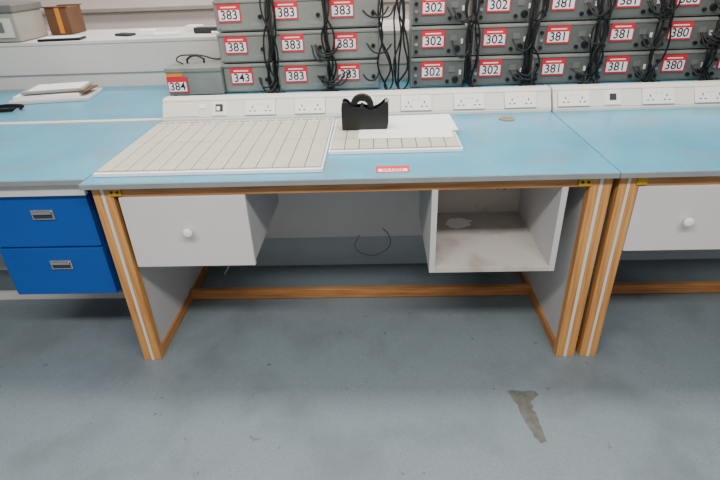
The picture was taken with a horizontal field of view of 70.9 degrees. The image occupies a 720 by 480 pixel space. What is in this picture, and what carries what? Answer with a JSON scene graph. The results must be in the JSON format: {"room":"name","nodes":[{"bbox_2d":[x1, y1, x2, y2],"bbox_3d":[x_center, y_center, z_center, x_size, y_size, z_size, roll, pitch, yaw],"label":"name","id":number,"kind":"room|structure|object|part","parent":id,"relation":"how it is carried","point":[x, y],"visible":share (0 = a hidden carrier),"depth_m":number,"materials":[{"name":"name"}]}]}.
{"room":"electronics workshop","nodes":[
{"label":"electronics workshop","id":0,"kind":"room"},
{"bbox_2d":[0,0,468,30],"bbox_3d":[-0.433,-2.319,4.432,9.000,2.800,0.100,-1,29,2],"label":"wall","id":1,"kind":"structure","parent":0,"point":[162,18],"depth_m":4.57,"materials":[{"name":"white paint"}]},
{"bbox_2d":[41,0,408,14],"bbox_3d":[-0.428,-2.095,4.471,9.000,0.030,0.050,-1,29,2],"label":"trim","id":2,"kind":"structure","parent":1,"relation":"attached to","point":[186,7],"depth_m":4.51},
{"bbox_2d":[0,259,719,479],"bbox_3d":[-0.450,0.192,2.856,9.000,0.050,9.500,-1,29,2],"label":"floor","id":3,"kind":"structure","parent":0,"point":[416,387],"depth_m":2.06,"materials":[{"name":"grey concrete"}]},
{"bbox_2d":[0,121,159,299],"bbox_3d":[-2.075,-0.013,2.415,2.194,0.850,0.752,-1,29,2],"label":"workbench","id":4,"kind":"object","parent":3,"relation":"on","point":[36,159],"visible":0.41,"depth_m":2.15,"materials":[{"name":"blue laminate"}]},
{"bbox_2d":[0,190,121,293],"bbox_3d":[-1.243,-0.112,2.297,0.430,0.460,0.620,-1,29,2],"label":"drawer pedestal","id":5,"kind":"object","parent":4,"relation":"attached to","point":[49,244],"visible":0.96,"depth_m":2.04,"materials":[{"name":"blue metal"}]},
{"bbox_3d":[-1.230,-0.098,1.962,0.090,0.042,0.008,-1,29,2],"label":"handle frame","id":6,"kind":"part","parent":5,"relation":"part of","materials":[{"name":"silver metal"}]},
{"bbox_3d":[-1.254,-0.074,1.991,0.430,0.223,0.019,-1,29,2],"label":"drawer","id":7,"kind":"part","parent":5,"relation":"part of","materials":[{"name":"blue metal"}]},
{"bbox_3d":[-1.246,0.127,2.103,0.430,0.225,0.019,-1,29,2],"label":"drawer","id":8,"kind":"part","parent":5,"relation":"part of","materials":[{"name":"blue metal"}]},
{"bbox_3d":[-1.223,0.101,2.073,0.090,0.042,0.008,-1,29,2],"label":"handle frame","id":9,"kind":"part","parent":5,"relation":"part of","materials":[{"name":"silver metal"}]},
{"bbox_3d":[-2.059,0.296,2.691,2.134,0.040,0.030,-1,29,2],"label":"foot rail","id":10,"kind":"part","parent":4,"relation":"part of","materials":[{"name":"metal"}]},
{"bbox_2d":[0,19,409,89],"bbox_3d":[-0.365,-0.907,3.609,6.350,1.130,0.610,-1,29,2],"label":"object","id":11,"kind":"object","parent":3,"relation":"on","point":[103,58],"visible":0.02,"depth_m":3.18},
{"bbox_2d":[0,1,47,42],"bbox_3d":[-2.295,-1.393,3.233,0.400,0.212,0.330,-1,29,2],"label":"instrument case","id":12,"kind":"object","parent":11,"relation":"on","point":[21,21],"visible":1,"depth_m":3.15,"materials":[{"name":"white plastic"}]},
{"bbox_3d":[-2.293,-1.300,3.115,0.310,0.110,0.010,-1,29,2],"label":"panel","id":13,"kind":"part","parent":12,"relation":"part of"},
{"bbox_3d":[-2.298,-1.468,3.196,0.400,0.045,0.320,-1,29,2],"label":"lid","id":14,"kind":"part","parent":12,"relation":"part of","materials":[{"name":"white plastic"}]},
{"bbox_2d":[37,35,85,41],"bbox_3d":[-1.875,-1.268,3.182,0.260,0.020,0.100,-3,29,-2],"label":"folder","id":15,"kind":"object","parent":11,"relation":"on","point":[73,37],"visible":1,"depth_m":3.14,"materials":[{"name":"plastic"}]},
{"bbox_2d":[42,4,86,34],"bbox_3d":[-2.023,-1.517,3.476,0.160,0.175,0.210,-1,29,2],"label":"cardboard box","id":16,"kind":"object","parent":11,"relation":"on","point":[63,19],"visible":1,"depth_m":3.41,"materials":[{"name":"brown cardboard"}]},
{"bbox_2d":[115,24,218,35],"bbox_3d":[-1.202,-1.369,3.300,0.775,0.034,0.295,-1,29,2],"label":"papers","id":17,"kind":"object","parent":11,"relation":"on","point":[197,28],"visible":0.74,"depth_m":3.23,"materials":[{"name":"white paper"}]},
{"bbox_3d":[-0.386,-1.082,3.166,6.350,0.008,0.006,-1,29,2],"label":"dado rail","id":18,"kind":"part","parent":11,"relation":"part of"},
{"bbox_2d":[78,112,620,359],"bbox_3d":[-0.033,-0.033,2.303,1.891,0.853,0.795,-1,29,2],"label":"workbench","id":19,"kind":"object","parent":3,"relation":"on","point":[525,194],"visible":0.91,"depth_m":1.99,"materials":[{"name":"blue laminate"}]},
{"bbox_3d":[-0.919,-0.028,2.340,0.051,0.780,0.660,-1,29,2],"label":"infill panel","id":20,"kind":"part","parent":19,"relation":"part of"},
{"bbox_3d":[-0.905,0.332,2.541,0.075,0.045,0.660,-1,29,2],"label":"foot sill","id":21,"kind":"part","parent":19,"relation":"part of","materials":[{"name":"brown wood"}]},
{"bbox_3d":[-0.641,-0.029,1.888,0.038,0.038,0.037,-1,29,2],"label":"knob","id":22,"kind":"part","parent":19,"relation":"part of","materials":[{"name":"white plastic"}]},
{"bbox_3d":[-0.645,-0.032,1.918,0.467,0.298,0.019,-1,29,2],"label":"drawer","id":23,"kind":"part","parent":19,"relation":"part of","materials":[{"name":"white laminate"}]},
{"bbox_2d":[93,118,334,176],"bbox_3d":[-0.547,-0.403,2.112,0.841,0.020,0.653,-1,29,2],"label":"board","id":24,"kind":"object","parent":19,"relation":"on","point":[299,145],"visible":1,"depth_m":2.02,"materials":[{"name":"white plastic"}]},
{"bbox_3d":[-0.417,-0.178,2.159,0.015,0.293,0.555,-1,29,2],"label":"drawer","id":25,"kind":"part","parent":19,"relation":"part of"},
{"bbox_3d":[-0.018,-0.295,2.593,1.739,0.628,0.013,-1,29,2],"label":"modesty panel","id":26,"kind":"part","parent":19,"relation":"part of","materials":[{"name":"white laminate"}]},
{"bbox_2d":[163,85,550,121],"bbox_3d":[-0.028,-0.661,2.455,1.865,0.100,0.108,-1,29,2],"label":"panel","id":27,"kind":"object","parent":19,"relation":"on","point":[508,99],"visible":0.87,"depth_m":2.43,"materials":[{"name":"white plastic"}]},
{"bbox_3d":[-0.860,-0.634,2.459,0.160,0.070,0.003,-1,-2,2],"label":"plate","id":28,"kind":"part","parent":27,"relation":"part of","materials":[{"name":"white plastic"}]},
{"bbox_3d":[-0.681,-0.637,2.450,0.075,0.070,0.006,-1,-2,2],"label":"isolator plate","id":29,"kind":"part","parent":27,"relation":"part of","materials":[{"name":"white plastic"}]},
{"bbox_2d":[245,99,275,115],"bbox_3d":[-0.481,-0.641,2.445,0.150,0.067,0.041,-1,29,2],"label":"socket","id":30,"kind":"object","parent":27,"relation":"attached to","point":[253,107],"depth_m":2.44,"materials":[{"name":"white plastic"}]},
{"bbox_2d":[294,98,325,113],"bbox_3d":[-0.241,-0.645,2.436,0.150,0.067,0.041,-1,29,2],"label":"socket","id":31,"kind":"object","parent":27,"relation":"attached to","point":[301,105],"depth_m":2.43,"materials":[{"name":"white plastic"}]},
{"bbox_2d":[344,96,374,104],"bbox_3d":[-0.001,-0.649,2.423,0.146,0.066,0.043,-1,29,2],"label":"socket","id":32,"kind":"object","parent":27,"relation":"attached to","point":[349,98],"depth_m":2.42,"materials":[{"name":"white plastic"}]},
{"bbox_2d":[400,95,431,111],"bbox_3d":[0.269,-0.654,2.416,0.150,0.067,0.041,-1,29,2],"label":"socket","id":33,"kind":"object","parent":27,"relation":"attached to","point":[408,103],"depth_m":2.41,"materials":[{"name":"white plastic"}]},
{"bbox_2d":[453,93,484,109],"bbox_3d":[0.518,-0.658,2.404,0.150,0.068,0.045,-1,29,2],"label":"socket","id":34,"kind":"object","parent":27,"relation":"attached to","point":[461,101],"depth_m":2.40,"materials":[{"name":"white plastic"}]},
{"bbox_2d":[504,92,535,108],"bbox_3d":[0.758,-0.663,2.397,0.150,0.067,0.041,-1,29,2],"label":"socket","id":35,"kind":"object","parent":27,"relation":"attached to","point":[512,100],"depth_m":2.39,"materials":[{"name":"white plastic"}]},
{"bbox_3d":[-0.008,0.264,2.586,1.739,0.052,0.030,-1,29,2],"label":"foot rail","id":36,"kind":"part","parent":19,"relation":"part of","materials":[{"name":"brown wood"}]},
{"bbox_2d":[355,228,390,255],"bbox_3d":[0.068,0.011,2.733,0.197,0.151,0.034,-1,29,2],"label":"cable","id":37,"kind":"object","parent":19,"relation":"attached to","point":[382,228],"visible":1,"depth_m":2.74,"materials":[{"name":"black rubber"}]},
{"bbox_2d":[376,165,409,172],"bbox_3d":[0.117,-0.256,1.819,0.120,0.002,0.065,-1,29,2],"label":"sticker","id":38,"kind":"object","parent":19,"relation":"on","point":[404,168],"visible":1,"depth_m":1.82,"materials":[{"name":"red paper"}]},
{"bbox_2d":[328,118,462,154],"bbox_3d":[0.143,-0.456,2.159,0.522,0.019,0.455,-1,29,2],"label":"board","id":39,"kind":"object","parent":19,"relation":"on","point":[342,141],"visible":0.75,"depth_m":2.00,"materials":[{"name":"white plastic"}]},
{"bbox_2d":[341,93,388,129],"bbox_3d":[0.023,-0.556,2.173,0.203,0.144,0.074,-1,29,2],"label":"tape dispenser","id":40,"kind":"object","parent":39,"relation":"on","point":[355,116],"visible":1,"depth_m":2.15,"materials":[{"name":"black plastic"}]},
{"bbox_2d":[358,114,457,138],"bbox_3d":[0.206,-0.498,2.207,0.422,0.001,0.340,-1,29,2],"label":"paper sheets","id":41,"kind":"object","parent":39,"relation":"on","point":[434,125],"visible":0.79,"depth_m":2.17,"materials":[{"name":"white paper"}]},
{"bbox_3d":[0.884,0.300,2.471,0.076,0.045,0.660,-1,29,2],"label":"foot sill","id":42,"kind":"part","parent":19,"relation":"part of","materials":[{"name":"brown wood"}]},
{"bbox_3d":[0.870,-0.060,2.271,0.052,0.780,0.660,-1,29,2],"label":"infill panel","id":43,"kind":"part","parent":19,"relation":"part of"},
{"bbox_2d":[0,235,719,269],"bbox_3d":[-0.178,0.045,2.844,5.950,0.200,0.035,-1,29,2],"label":"baseboard","id":44,"kind":"structure","parent":3,"relation":"on","point":[402,249],"depth_m":2.84,"materials":[{"name":"grey"}]},
{"bbox_2d":[0,77,719,124],"bbox_3d":[-0.179,-0.446,3.034,5.950,0.873,0.834,-1,29,2],"label":"workbench","id":45,"kind":"object","parent":3,"relation":"on","point":[123,103],"depth_m":2.82,"materials":[{"name":"blue laminate"}]},
{"bbox_3d":[-1.960,-0.726,2.788,0.228,0.022,0.111,-1,29,2],"label":"black cable coil","id":46,"kind":"part","parent":45,"relation":"part of","materials":[{"name":"black rubber"}]},
{"bbox_2d":[8,81,102,103],"bbox_3d":[-1.804,-0.878,3.008,0.440,0.063,0.260,-5,29,-5],"label":"documents","id":47,"kind":"object","parent":45,"relation":"on","point":[73,91],"visible":0.98,"depth_m":2.93,"materials":[{"name":"white paper"}]},
{"bbox_2d":[8,88,102,103],"bbox_3d":[-1.804,-0.859,3.018,0.440,0.020,0.260,-5,29,-5],"label":"tray","id":48,"kind":"object","parent":45,"relation":"on","point":[79,96],"depth_m":2.92,"materials":[{"name":"white plastic"}]},
{"bbox_2d":[164,54,226,95],"bbox_3d":[-0.945,-1.000,3.016,0.326,0.210,0.324,-1,29,2],"label":"supplies","id":49,"kind":"object","parent":45,"relation":"on","point":[197,76],"visible":0.94,"depth_m":2.90,"materials":[{"name":"grey paint"}]},
{"bbox_3d":[-0.947,-1.038,3.000,0.326,0.028,0.315,-1,29,2],"label":"lid","id":50,"kind":"part","parent":49,"relation":"part of","materials":[{"name":"grey paint"}]},
{"bbox_3d":[-0.968,-1.064,2.971,0.112,0.049,0.012,-1,29,2],"label":"carry handle","id":51,"kind":"part","parent":49,"relation":"part of","materials":[{"name":"black plastic"}]},
{"bbox_2d":[222,56,278,92],"bbox_3d":[-0.640,-0.993,3.029,0.287,0.162,0.277,-1,29,2],"label":"supplies","id":52,"kind":"object","parent":45,"relation":"on","point":[239,77],"visible":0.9,"depth_m":2.91,"materials":[{"name":"grey paint"}]},
{"bbox_2d":[216,27,275,62],"bbox_3d":[-0.650,-1.137,2.948,0.287,0.162,0.277,-1,29,2],"label":"supplies","id":53,"kind":"object","parent":52,"relation":"on","point":[234,46],"visible":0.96,"depth_m":2.83,"materials":[{"name":"grey paint"}]},
{"bbox_2d":[212,0,272,31],"bbox_3d":[-0.649,-1.282,2.867,0.287,0.162,0.277,-1,29,2],"label":"supplies","id":54,"kind":"object","parent":53,"relation":"on","point":[230,15],"visible":0.98,"depth_m":2.76,"materials":[{"name":"grey paint"}]},
{"bbox_2d":[278,60,328,90],"bbox_3d":[-0.323,-0.998,3.017,0.292,0.162,0.277,-1,29,2],"label":"supplies","id":55,"kind":"object","parent":45,"relation":"on","point":[292,75],"visible":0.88,"depth_m":2.90,"materials":[{"name":"grey paint"}]},
{"bbox_2d":[273,25,328,60],"bbox_3d":[-0.329,-1.143,2.936,0.292,0.162,0.277,-1,29,2],"label":"supplies","id":56,"kind":"object","parent":55,"relation":"on","point":[292,44],"visible":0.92,"depth_m":2.82,"materials":[{"name":"grey paint"}]},
{"bbox_2d":[270,0,327,29],"bbox_3d":[-0.335,-1.288,2.855,0.292,0.162,0.277,-1,29,2],"label":"supplies","id":57,"kind":"object","parent":56,"relation":"on","point":[290,14],"visible":0.97,"depth_m":2.74,"materials":[{"name":"grey paint"}]},
{"bbox_2d":[321,0,338,91],"bbox_3d":[-0.176,-1.096,2.769,0.097,0.574,0.049,-1,29,2],"label":"cable bundle","id":58,"kind":"object","parent":45,"relation":"on","point":[324,35],"visible":0.88,"depth_m":2.77,"materials":[{"name":"black rubber"}]},
{"bbox_2d":[330,58,379,88],"bbox_3d":[-0.027,-1.004,3.005,0.287,0.162,0.277,-1,29,2],"label":"supplies","id":59,"kind":"object","parent":45,"relation":"on","point":[357,68],"visible":0.79,"depth_m":2.89,"materials":[{"name":"grey paint"}]},
{"bbox_2d":[327,27,379,59],"bbox_3d":[-0.031,-1.149,2.924,0.287,0.162,0.277,-1,29,2],"label":"supplies","id":60,"kind":"object","parent":59,"relation":"on","point":[353,40],"visible":0.88,"depth_m":2.81,"materials":[{"name":"grey paint"}]},
{"bbox_2d":[326,0,378,27],"bbox_3d":[-0.035,-1.293,2.843,0.287,0.162,0.277,-1,29,2],"label":"supplies","id":61,"kind":"object","parent":60,"relation":"on","point":[342,13],"visible":0.99,"depth_m":2.73,"materials":[{"name":"grey paint"}]},
{"bbox_2d":[377,0,395,89],"bbox_3d":[0.141,-1.109,2.753,0.104,0.595,0.049,-1,29,2],"label":"cable bundle","id":62,"kind":"object","parent":45,"relation":"on","point":[380,24],"visible":0.83,"depth_m":2.78,"materials":[{"name":"black rubber"}]},
{"bbox_2d":[393,0,409,89],"bbox_3d":[0.226,-1.109,2.751,0.094,0.591,0.046,-1,29,2],"label":"cable bundle","id":63,"kind":"object","parent":45,"relation":"on","point":[401,20],"visible":0.94,"depth_m":2.77,"materials":[{"name":"black rubber"}]},
{"bbox_2d":[409,51,464,86],"bbox_3d":[0.444,-1.011,2.985,0.302,0.162,0.281,-1,29,2],"label":"supplies","id":64,"kind":"object","parent":45,"relation":"on","point":[434,71],"visible":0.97,"depth_m":2.87,"materials":[{"name":"grey paint"}]},
{"bbox_2d":[409,22,466,56],"bbox_3d":[0.439,-1.156,2.904,0.302,0.162,0.281,-1,29,2],"label":"supplies","id":65,"kind":"object","parent":64,"relation":"on","point":[424,40],"visible":0.94,"depth_m":2.79,"materials":[{"name":"grey paint"}]},
{"bbox_2d":[409,0,465,25],"bbox_3d":[0.431,-1.301,2.824,0.302,0.162,0.281,-1,29,2],"label":"supplies","id":66,"kind":"object","parent":65,"relation":"on","point":[421,12],"visible":0.97,"depth_m":2.72,"materials":[{"name":"grey paint"}]},
{"bbox_2d":[462,0,480,87],"bbox_3d":[0.618,-1.116,2.734,0.117,0.588,0.046,-1,29,2],"label":"cable bundle","id":67,"kind":"object","parent":45,"relation":"on","point":[475,11],"visible":0.84,"depth_m":2.75,"materials":[{"name":"black rubber"}]},
{"bbox_2d":[259,0,719,92],"bbox_3d":[0.720,-1.115,2.726,2.618,0.592,0.067,-1,29,2],"label":"cable bundle","id":68,"kind":"object","parent":45,"relation":"on","point":[272,86],"visible":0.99,"depth_m":2.76,"materials":[{"name":"black rubber"}]},
{"bbox_2d":[464,49,524,84],"bbox_3d":[0.783,-1.017,2.972,0.307,0.162,0.281,-1,29,2],"label":"supplies","id":69,"kind":"object","parent":45,"relation":"on","point":[490,69],"visible":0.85,"depth_m":2.86,"materials":[{"name":"grey paint"}]},
{"bbox_2d":[465,20,528,54],"bbox_3d":[0.778,-1.162,2.891,0.307,0.162,0.281,-1,29,2],"label":"supplies","id":70,"kind":"object","parent":69,"relation":"on","point":[496,38],"visible":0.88,"depth_m":2.78,"materials":[{"name":"grey paint"}]},
{"bbox_2d":[468,0,533,22],"bbox_3d":[0.780,-1.307,2.810,0.307,0.162,0.281,-1,29,2],"label":"supplies","id":71,"kind":"object","parent":70,"relation":"on","point":[490,11],"visible":0.91,"depth_m":2.71,"materials":[{"name":"grey paint"}]},
{"bbox_2d":[519,0,549,85],"bbox_3d":[0.956,-1.118,2.724,0.139,0.583,0.050,-1,29,2],"label":"cable bundle","id":72,"kind":"object","parent":45,"relation":"on","point":[546,3],"visible":0.83,"depth_m":2.73,"materials":[{"name":"black rubber"}]},
{"bbox_2d":[526,51,589,83],"bbox_3d":[1.131,-1.023,2.958,0.317,0.162,0.281,-1,29,2],"label":"supplies","id":73,"kind":"object","parent":45,"relation":"on","point":[554,67],"visible":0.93,"depth_m":2.84,"materials":[{"name":"grey paint"}]},
{"bbox_2d":[527,19,596,52],"bbox_3d":[1.128,-1.168,2.878,0.317,0.162,0.281,-1,29,2],"label":"supplies","id":74,"kind":"object","parent":73,"relation":"on","point":[557,36],"visible":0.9,"depth_m":2.77,"materials":[{"name":"grey paint"}]},
{"bbox_2d":[533,0,600,20],"bbox_3d":[1.124,-1.313,2.797,0.317,0.162,0.281,-1,29,2],"label":"supplies","id":75,"kind":"object","parent":74,"relation":"on","point":[558,9],"visible":0.86,"depth_m":2.70,"materials":[{"name":"grey paint"}]},
{"bbox_2d":[578,0,616,83],"bbox_3d":[1.279,-1.123,2.712,0.133,0.582,0.051,-1,29,2],"label":"cable bundle","id":76,"kind":"object","parent":45,"relation":"on","point":[605,24],"visible":0.85,"depth_m":2.73,"materials":[{"name":"black rubber"}]},
{"bbox_2d":[586,49,649,81],"bbox_3d":[1.471,-1.029,2.945,0.297,0.162,0.281,-1,29,2],"label":"supplies","id":77,"kind":"object","parent":45,"relation":"on","point":[615,65],"visible":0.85,"depth_m":2.83,"materials":[{"name":"grey paint"}]},
{"bbox_2d":[592,17,658,50],"bbox_3d":[1.462,-1.174,2.865,0.297,0.162,0.281,-1,29,2],"label":"supplies","id":78,"kind":"object","parent":77,"relation":"on","point":[624,33],"visible":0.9,"depth_m":2.75,"materials":[{"name":"grey paint"}]},
{"bbox_2d":[598,0,660,18],"bbox_3d":[1.456,-1.319,2.784,0.297,0.162,0.281,-1,29,2],"label":"supplies","id":79,"kind":"object","parent":78,"relation":"on","point":[623,8],"visible":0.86,"depth_m":2.69,"materials":[{"name":"grey paint"}]},
{"bbox_2d":[549,80,719,111],"bbox_3d":[1.835,-0.694,2.383,1.845,0.100,0.108,-1,29,2],"label":"panel","id":80,"kind":"object","parent":45,"relation":"on","point":[680,94],"visible":1,"depth_m":2.38,"materials":[{"name":"white plastic"}]},
{"bbox_2d":[557,90,589,106],"bbox_3d":[1.008,-0.667,2.385,0.150,0.068,0.045,-1,29,2],"label":"socket","id":81,"kind":"object","parent":80,"relation":"attached to","point":[565,98],"depth_m":2.38,"materials":[{"name":"white plastic"}]},
{"bbox_3d":[1.188,-0.670,2.378,0.075,0.070,0.006,-1,-2,2],"label":"isolator plate","id":82,"kind":"part","parent":80,"relation":"part of","materials":[{"name":"white plastic"}]},
{"bbox_2d":[641,88,674,104],"bbox_3d":[1.398,-0.674,2.372,0.150,0.067,0.041,-1,29,2],"label":"socket","id":83,"kind":"object","parent":80,"relation":"attached to","point":[649,96],"depth_m":2.37,"materials":[{"name":"white plastic"}]},
{"bbox_2d":[694,86,719,103],"bbox_3d":[1.637,-0.678,2.363,0.150,0.067,0.041,-1,29,2],"label":"socket","id":84,"kind":"object","parent":80,"relation":"attached to","point":[702,94],"depth_m":2.36,"materials":[{"name":"white plastic"}]},
{"bbox_2d":[642,0,675,81],"bbox_3d":[1.618,-1.124,2.701,0.101,0.573,0.057,-1,29,2],"label":"cable bundle","id":85,"kind":"object","parent":45,"relation":"on","point":[672,2],"visible":0.75,"depth_m":2.71,"materials":[{"name":"black rubber"}]},
{"bbox_2d":[645,48,709,79],"bbox_3d":[1.785,-1.035,2.933,0.302,0.162,0.281,-1,29,2],"label":"supplies","id":86,"kind":"object","parent":45,"relation":"on","point":[676,64],"visible":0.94,"depth_m":2.82,"materials":[{"name":"grey paint"}]},
{"bbox_2d":[651,15,718,49],"bbox_3d":[1.775,-1.179,2.853,0.302,0.162,0.281,-1,29,2],"label":"supplies","id":87,"kind":"object","parent":86,"relation":"on","point":[686,30],"visible":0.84,"depth_m":2.74,"materials":[{"name":"grey paint"}]},
{"bbox_2d":[660,0,719,16],"bbox_3d":[1.771,-1.324,2.772,0.302,0.162,0.281,-1,29,2],"label":"supplies","id":88,"kind":"object","parent":87,"relation":"on","point":[686,7],"visible":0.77,"depth_m":2.68,"materials":[{"name":"grey paint"}]},
{"bbox_2d":[699,24,719,80],"bbox_3d":[1.934,-1.138,2.686,0.107,0.585,0.048,4,30,12],"label":"cable bundle","id":89,"kind":"object","parent":45,"relation":"on","point":[705,63],"visible":0.75,"depth_m":2.77,"materials":[{"name":"black rubber"}]},
{"bbox_2d":[703,46,719,78],"bbox_3d":[2.099,-1.040,2.921,0.302,0.162,0.281,-1,29,2],"label":"supplies","id":90,"kind":"object","parent":45,"relation":"on","point":[714,70],"visible":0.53,"depth_m":2.82,"materials":[{"name":"grey paint"}]},
{"bbox_2d":[710,14,719,47],"bbox_3d":[2.102,-1.185,2.840,0.302,0.162,0.281,-1,29,2],"label":"supplies","id":91,"kind":"object","parent":90,"relation":"on","point":[718,21],"visible":0.14,"depth_m":2.76,"materials":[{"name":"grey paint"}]},
{"bbox_2d":[507,390,546,443],"bbox_3d":[0.639,0.657,1.893,0.118,0.001,0.258,-1,29,2],"label":"stain","id":92,"kind":"object","parent":3,"relation":"on","point":[523,399],"depth_m":1.91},
{"bbox_2d":[552,107,719,355],"bbox_3d":[1.844,-0.065,2.231,1.859,0.850,0.795,-1,29,2],"label":"workbench","id":93,"kind":"object","parent":3,"relation":"on","point":[666,194],"visible":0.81,"depth_m":1.89,"materials":[{"name":"blue laminate"}]},
{"bbox_3d":[0.966,-0.062,2.267,0.043,0.780,0.660,-1,29,2],"label":"infill panel","id":94,"kind":"part","parent":93,"relation":"part of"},
{"bbox_3d":[1.862,0.231,2.513,1.715,0.052,0.030,-1,29,2],"label":"foot rail","id":95,"kind":"part","parent":93,"relation":"part of","materials":[{"name":"brown wood"}]},
{"bbox_3d":[1.211,-0.081,1.837,0.453,0.261,0.019,-1,29,2],"label":"drawer","id":96,"kind":"part","parent":93,"relation":"part of","materials":[{"name":"white laminate"}]},
{"bbox_3d":[1.177,-0.067,1.815,0.038,0.038,0.037,-1,29,2],"label":"knob","id":97,"kind":"part","parent":93,"relation":"part of","materials":[{"name":"white plastic"}]}
]}

